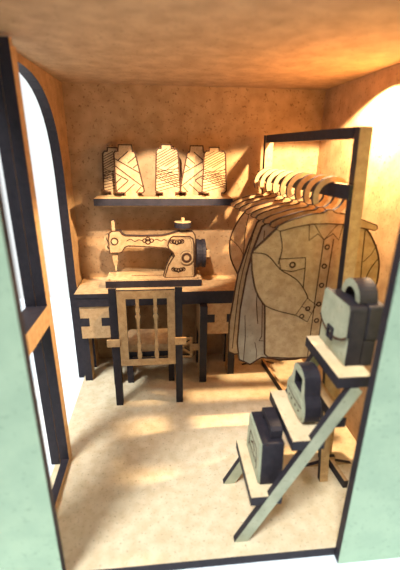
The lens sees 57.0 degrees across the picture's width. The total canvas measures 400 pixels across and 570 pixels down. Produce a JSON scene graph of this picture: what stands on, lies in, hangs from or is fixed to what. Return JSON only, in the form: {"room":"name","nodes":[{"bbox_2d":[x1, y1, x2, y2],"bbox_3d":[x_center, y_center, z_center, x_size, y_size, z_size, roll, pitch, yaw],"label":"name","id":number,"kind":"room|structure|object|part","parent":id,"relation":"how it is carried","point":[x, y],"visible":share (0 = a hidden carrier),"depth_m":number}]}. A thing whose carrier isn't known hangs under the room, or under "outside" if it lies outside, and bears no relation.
{"room":"service shop","nodes":[
{"label":"service shop","id":0,"kind":"room"},
{"bbox_2d":[16,52,84,377],"bbox_3d":[-0.876,-0.031,2.001,0.060,2.160,1.730,-1,20,-5],"label":"wall","id":1,"kind":"structure","parent":0,"point":[47,89],"depth_m":2.47},
{"bbox_2d":[0,183,65,569],"bbox_3d":[-0.732,0.244,1.170,0.355,2.220,0.040,-1,20,-5],"label":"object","id":2,"kind":"structure","parent":1,"relation":"attached to","point":[30,539],"depth_m":1.29},
{"bbox_2d":[0,36,71,508],"bbox_3d":[-0.764,0.126,1.527,0.101,2.095,0.595,-1,20,-5],"label":"door","id":3,"kind":"structure","parent":1,"relation":"in","point":[14,144],"depth_m":1.67},
{"bbox_3d":[-0.742,1.102,1.857,0.040,0.035,0.535,-1,20,-5],"label":"sill rail","id":4,"kind":"part","parent":3,"relation":"part of"},
{"bbox_2d":[62,82,325,358],"bbox_3d":[-0.027,-0.360,2.927,1.940,2.160,0.060,-1,20,-5],"label":"wall","id":5,"kind":"structure","parent":0,"point":[235,120],"depth_m":2.67},
{"bbox_2d":[93,195,232,206],"bbox_3d":[-0.257,-0.595,2.661,0.958,0.085,0.230,-1,20,-5],"label":"wall shelf","id":6,"kind":"object","parent":5,"relation":"attached to","point":[100,200],"visible":0.93,"depth_m":2.56},
{"bbox_2d":[102,147,124,195],"bbox_3d":[-0.601,-0.796,2.600,0.185,0.334,0.051,-1,20,-5],"label":"thread spool","id":7,"kind":"object","parent":6,"relation":"on","point":[107,156],"visible":0.46,"depth_m":2.60},
{"bbox_2d":[113,144,144,197],"bbox_3d":[-0.487,-0.782,2.537,0.205,0.353,0.051,-1,20,-5],"label":"thread spool","id":8,"kind":"object","parent":6,"relation":"on","point":[128,178],"visible":1,"depth_m":2.54},
{"bbox_2d":[155,144,180,197],"bbox_3d":[-0.225,-0.790,2.561,0.185,0.357,0.051,-1,20,-5],"label":"thread spool","id":9,"kind":"object","parent":6,"relation":"on","point":[167,166],"visible":1,"depth_m":2.56},
{"bbox_2d":[180,145,203,196],"bbox_3d":[-0.046,-0.807,2.622,0.205,0.353,0.051,-1,20,-5],"label":"thread spool","id":10,"kind":"object","parent":6,"relation":"on","point":[191,181],"visible":0.71,"depth_m":2.63},
{"bbox_2d":[201,147,226,197],"bbox_3d":[0.104,-0.788,2.586,0.185,0.344,0.051,-1,20,-5],"label":"thread spool","id":11,"kind":"object","parent":6,"relation":"on","point":[214,174],"visible":1,"depth_m":2.59},
{"bbox_2d":[0,0,399,89],"bbox_3d":[0.070,-1.105,1.736,1.940,0.060,1.790,-1,20,-5],"label":"ceiling","id":12,"kind":"structure","parent":0,"point":[275,44],"depth_m":1.46},
{"bbox_2d":[50,354,355,569],"bbox_3d":[0.048,0.938,2.454,1.820,0.050,1.730,-1,20,-5],"label":"floor","id":13,"kind":"structure","parent":0,"point":[143,488],"depth_m":2.01},
{"bbox_2d":[107,287,185,405],"bbox_3d":[-0.366,0.386,2.607,0.520,0.872,0.324,-1,20,-5],"label":"chair","id":14,"kind":"object","parent":13,"relation":"on","point":[139,343],"visible":1,"depth_m":2.46},
{"bbox_3d":[-0.562,0.432,2.475,0.047,0.872,0.055,-1,20,-5],"label":"post","id":15,"kind":"part","parent":14,"relation":"part of"},
{"bbox_3d":[-0.534,0.583,2.806,0.045,0.360,0.045,-1,20,-5],"label":"leg","id":16,"kind":"part","parent":14,"relation":"part of"},
{"bbox_3d":[-0.348,0.287,2.428,0.367,0.544,0.022,-1,20,-5],"label":"backrest","id":17,"kind":"part","parent":14,"relation":"part of"},
{"bbox_3d":[-0.365,0.428,2.654,0.360,0.040,0.265,-1,20,-5],"label":"seat","id":18,"kind":"part","parent":14,"relation":"part of"},
{"bbox_3d":[-0.221,0.576,2.836,0.045,0.360,0.045,-1,20,-5],"label":"leg","id":19,"kind":"part","parent":14,"relation":"part of"},
{"bbox_3d":[-0.143,0.422,2.515,0.047,0.872,0.055,-1,20,-5],"label":"post","id":20,"kind":"part","parent":14,"relation":"part of"},
{"bbox_2d":[74,275,235,381],"bbox_3d":[-0.303,0.347,2.907,1.205,0.740,0.410,-1,20,-5],"label":"desk","id":21,"kind":"object","parent":13,"relation":"on","point":[212,300],"visible":0.53,"depth_m":2.73},
{"bbox_3d":[-0.874,0.364,2.887,0.055,0.709,0.288,-1,20,-5],"label":"leg","id":22,"kind":"part","parent":21,"relation":"part of"},
{"bbox_3d":[-0.761,0.271,2.689,0.210,0.251,0.020,-1,20,-5],"label":"drawer","id":23,"kind":"part","parent":21,"relation":"part of"},
{"bbox_3d":[-0.641,0.371,2.875,0.055,0.709,0.360,-1,20,-5],"label":"leg","id":24,"kind":"part","parent":21,"relation":"part of"},
{"bbox_2d":[104,217,209,287],"bbox_3d":[-0.317,-0.255,2.752,0.765,0.496,0.222,-1,20,-5],"label":"sewing machine","id":25,"kind":"object","parent":21,"relation":"on","point":[188,252],"visible":1,"depth_m":2.71},
{"bbox_3d":[-0.624,-0.429,2.652,0.023,0.078,0.030,-1,20,-5],"label":"thread post","id":26,"kind":"part","parent":25,"relation":"part of"},
{"bbox_3d":[-0.351,-0.237,2.750,0.642,0.361,0.052,-1,20,-5],"label":"arm","id":27,"kind":"part","parent":25,"relation":"part of"},
{"bbox_3d":[-0.154,-0.211,2.738,0.229,0.322,0.030,-1,20,-5],"label":"plate","id":28,"kind":"part","parent":25,"relation":"part of"},
{"bbox_3d":[-0.265,0.487,2.860,0.415,0.180,0.020,-1,20,-5],"label":"lattice frame","id":29,"kind":"part","parent":21,"relation":"part of"},
{"bbox_3d":[0.007,0.359,2.928,0.055,0.709,0.380,-1,20,-5],"label":"leg","id":30,"kind":"part","parent":21,"relation":"part of"},
{"bbox_3d":[0.155,0.250,2.776,0.214,0.251,0.020,-1,20,-5],"label":"drawer","id":31,"kind":"part","parent":21,"relation":"part of"},
{"bbox_3d":[0.236,0.338,2.993,0.055,0.709,0.288,-1,20,-5],"label":"leg","id":32,"kind":"part","parent":21,"relation":"part of"},
{"bbox_2d":[223,335,369,541],"bbox_3d":[0.431,0.714,1.739,0.572,0.871,0.347,-1,20,-5],"label":"display stand","id":33,"kind":"object","parent":13,"relation":"on","point":[306,439],"visible":0.77,"depth_m":1.62},
{"bbox_2d":[246,407,284,484],"bbox_3d":[0.307,0.738,1.749,0.113,0.277,0.249,-1,20,-5],"label":"handbag","id":34,"kind":"object","parent":33,"relation":"on","point":[265,444],"visible":0.97,"depth_m":1.66},
{"bbox_3d":[0.255,0.765,1.754,0.008,0.210,0.236,-1,20,-5],"label":"panel","id":35,"kind":"part","parent":34,"relation":"part of"},
{"bbox_3d":[0.334,0.633,1.712,0.053,0.055,0.162,-1,20,-5],"label":"handle","id":36,"kind":"part","parent":34,"relation":"part of"},
{"bbox_2d":[287,362,321,422],"bbox_3d":[0.472,0.467,1.675,0.082,0.244,0.237,-1,20,-5],"label":"handbag","id":37,"kind":"object","parent":33,"relation":"on","point":[304,384],"visible":1,"depth_m":1.59},
{"bbox_3d":[0.646,0.699,1.891,0.115,0.800,0.030,-1,20,-5],"label":"leg","id":38,"kind":"part","parent":33,"relation":"part of"},
{"bbox_3d":[0.579,0.533,1.688,0.050,0.050,0.283,-1,20,-5],"label":"cross rail","id":39,"kind":"part","parent":33,"relation":"part of"},
{"bbox_2d":[320,278,383,365],"bbox_3d":[0.641,0.131,1.575,0.162,0.342,0.263,-1,20,-5],"label":"satchel","id":40,"kind":"object","parent":33,"relation":"on","point":[350,315],"visible":0.93,"depth_m":1.49},
{"bbox_3d":[0.662,0.011,1.520,0.077,0.078,0.156,-1,20,-5],"label":"handle","id":41,"kind":"part","parent":40,"relation":"part of"},
{"bbox_3d":[0.685,0.111,1.573,0.074,0.146,0.259,-1,20,-5],"label":"panel","id":42,"kind":"part","parent":40,"relation":"part of"},
{"bbox_3d":[0.671,0.235,1.621,0.050,0.116,0.255,-1,20,-5],"label":"panel","id":43,"kind":"part","parent":40,"relation":"part of"},
{"bbox_2d":[242,126,372,487],"bbox_3d":[0.635,0.022,2.284,0.280,1.800,1.343,-4,21,-12],"label":"clothes rack","id":44,"kind":"object","parent":13,"relation":"on","point":[353,192],"visible":0.59,"depth_m":1.70},
{"bbox_2d":[230,168,279,206],"bbox_3d":[0.461,-0.668,2.521,0.512,0.258,0.026,-1,20,-5],"label":"clothes hanger","id":45,"kind":"object","parent":44,"relation":"hanging from","point":[256,179],"visible":0.48,"depth_m":2.52},
{"bbox_2d":[234,169,285,208],"bbox_3d":[0.482,-0.630,2.419,0.512,0.258,0.026,-1,20,-5],"label":"clothes hanger","id":46,"kind":"object","parent":44,"relation":"hanging from","point":[265,174],"visible":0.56,"depth_m":2.42},
{"bbox_2d":[239,169,293,211],"bbox_3d":[0.503,-0.593,2.317,0.512,0.258,0.026,-1,20,-5],"label":"clothes hanger","id":47,"kind":"object","parent":44,"relation":"hanging from","point":[273,174],"visible":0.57,"depth_m":2.31},
{"bbox_2d":[244,170,301,214],"bbox_3d":[0.525,-0.555,2.216,0.512,0.258,0.026,-1,20,-5],"label":"clothes hanger","id":48,"kind":"object","parent":44,"relation":"hanging from","point":[280,175],"visible":0.51,"depth_m":2.21},
{"bbox_2d":[229,211,257,272],"bbox_3d":[0.476,-0.195,2.485,0.579,0.695,0.022,-1,20,-5],"label":"jacket","id":49,"kind":"object","parent":48,"relation":"hanging from","point":[240,235],"visible":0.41,"depth_m":2.41},
{"bbox_2d":[250,171,310,217],"bbox_3d":[0.546,-0.517,2.114,0.512,0.258,0.026,-1,20,-5],"label":"clothes hanger","id":50,"kind":"object","parent":44,"relation":"hanging from","point":[288,176],"visible":0.46,"depth_m":2.11},
{"bbox_2d":[228,220,263,354],"bbox_3d":[0.525,0.011,2.234,0.699,0.905,0.022,-1,20,-5],"label":"jacket","id":51,"kind":"object","parent":50,"relation":"hanging from","point":[234,313],"visible":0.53,"depth_m":2.21},
{"bbox_2d":[255,172,311,220],"bbox_3d":[0.564,-0.487,2.031,0.512,0.258,0.026,-1,20,-5],"label":"clothes hanger","id":52,"kind":"object","parent":44,"relation":"hanging from","point":[262,215],"visible":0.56,"depth_m":2.03},
{"bbox_2d":[262,174,328,223],"bbox_3d":[0.585,-0.449,1.929,0.512,0.258,0.026,-1,20,-5],"label":"clothes hanger","id":53,"kind":"object","parent":44,"relation":"hanging from","point":[297,192],"visible":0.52,"depth_m":1.93},
{"bbox_3d":[0.647,0.844,2.584,0.022,0.050,1.330,-3,21,-11],"label":"rail","id":54,"kind":"part","parent":44,"relation":"part of"},
{"bbox_3d":[0.537,-0.597,2.126,0.018,0.065,1.171,-3,21,-11],"label":"hanger rail","id":55,"kind":"part","parent":44,"relation":"part of"},
{"bbox_2d":[269,175,344,227],"bbox_3d":[0.604,-0.416,1.841,0.512,0.258,0.026,-1,20,-5],"label":"clothes hanger","id":56,"kind":"object","parent":44,"relation":"hanging from","point":[314,180],"visible":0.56,"depth_m":1.84},
{"bbox_2d":[276,176,377,231],"bbox_3d":[0.621,-0.386,1.758,0.512,0.258,0.026,-1,20,-5],"label":"clothes hanger","id":57,"kind":"object","parent":44,"relation":"hanging from","point":[329,216],"visible":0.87,"depth_m":1.76},
{"bbox_2d":[250,224,379,358],"bbox_3d":[0.591,0.046,1.938,0.693,0.768,0.022,-1,20,-5],"label":"shirt","id":58,"kind":"object","parent":57,"relation":"hanging from","point":[292,269],"visible":0.82,"depth_m":1.89},
{"bbox_2d":[237,224,297,364],"bbox_3d":[0.545,0.054,2.134,0.653,0.915,0.022,-1,20,-5],"label":"coat","id":59,"kind":"object","parent":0,"point":[250,333],"visible":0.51,"depth_m":2.16},
{"bbox_2d":[302,63,399,441],"bbox_3d":[0.995,-0.074,2.180,0.060,2.160,1.730,-1,20,-5],"label":"wall","id":60,"kind":"structure","parent":0,"point":[373,99],"depth_m":2.03},
{"bbox_2d":[334,226,399,563],"bbox_3d":[0.908,0.206,1.327,0.550,2.220,0.040,-1,20,-5],"label":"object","id":61,"kind":"structure","parent":60,"relation":"attached to","point":[369,529],"depth_m":1.47},
{"label":"outside","id":62,"kind":"structure","parent":0,"visible":0},
{"bbox_2d":[20,298,399,569],"bbox_3d":[0.312,1.075,2.248,5.400,0.060,5.400,-1,20,-5],"label":"ground","id":63,"kind":"structure","parent":62,"point":[61,308],"depth_m":2.72}
]}

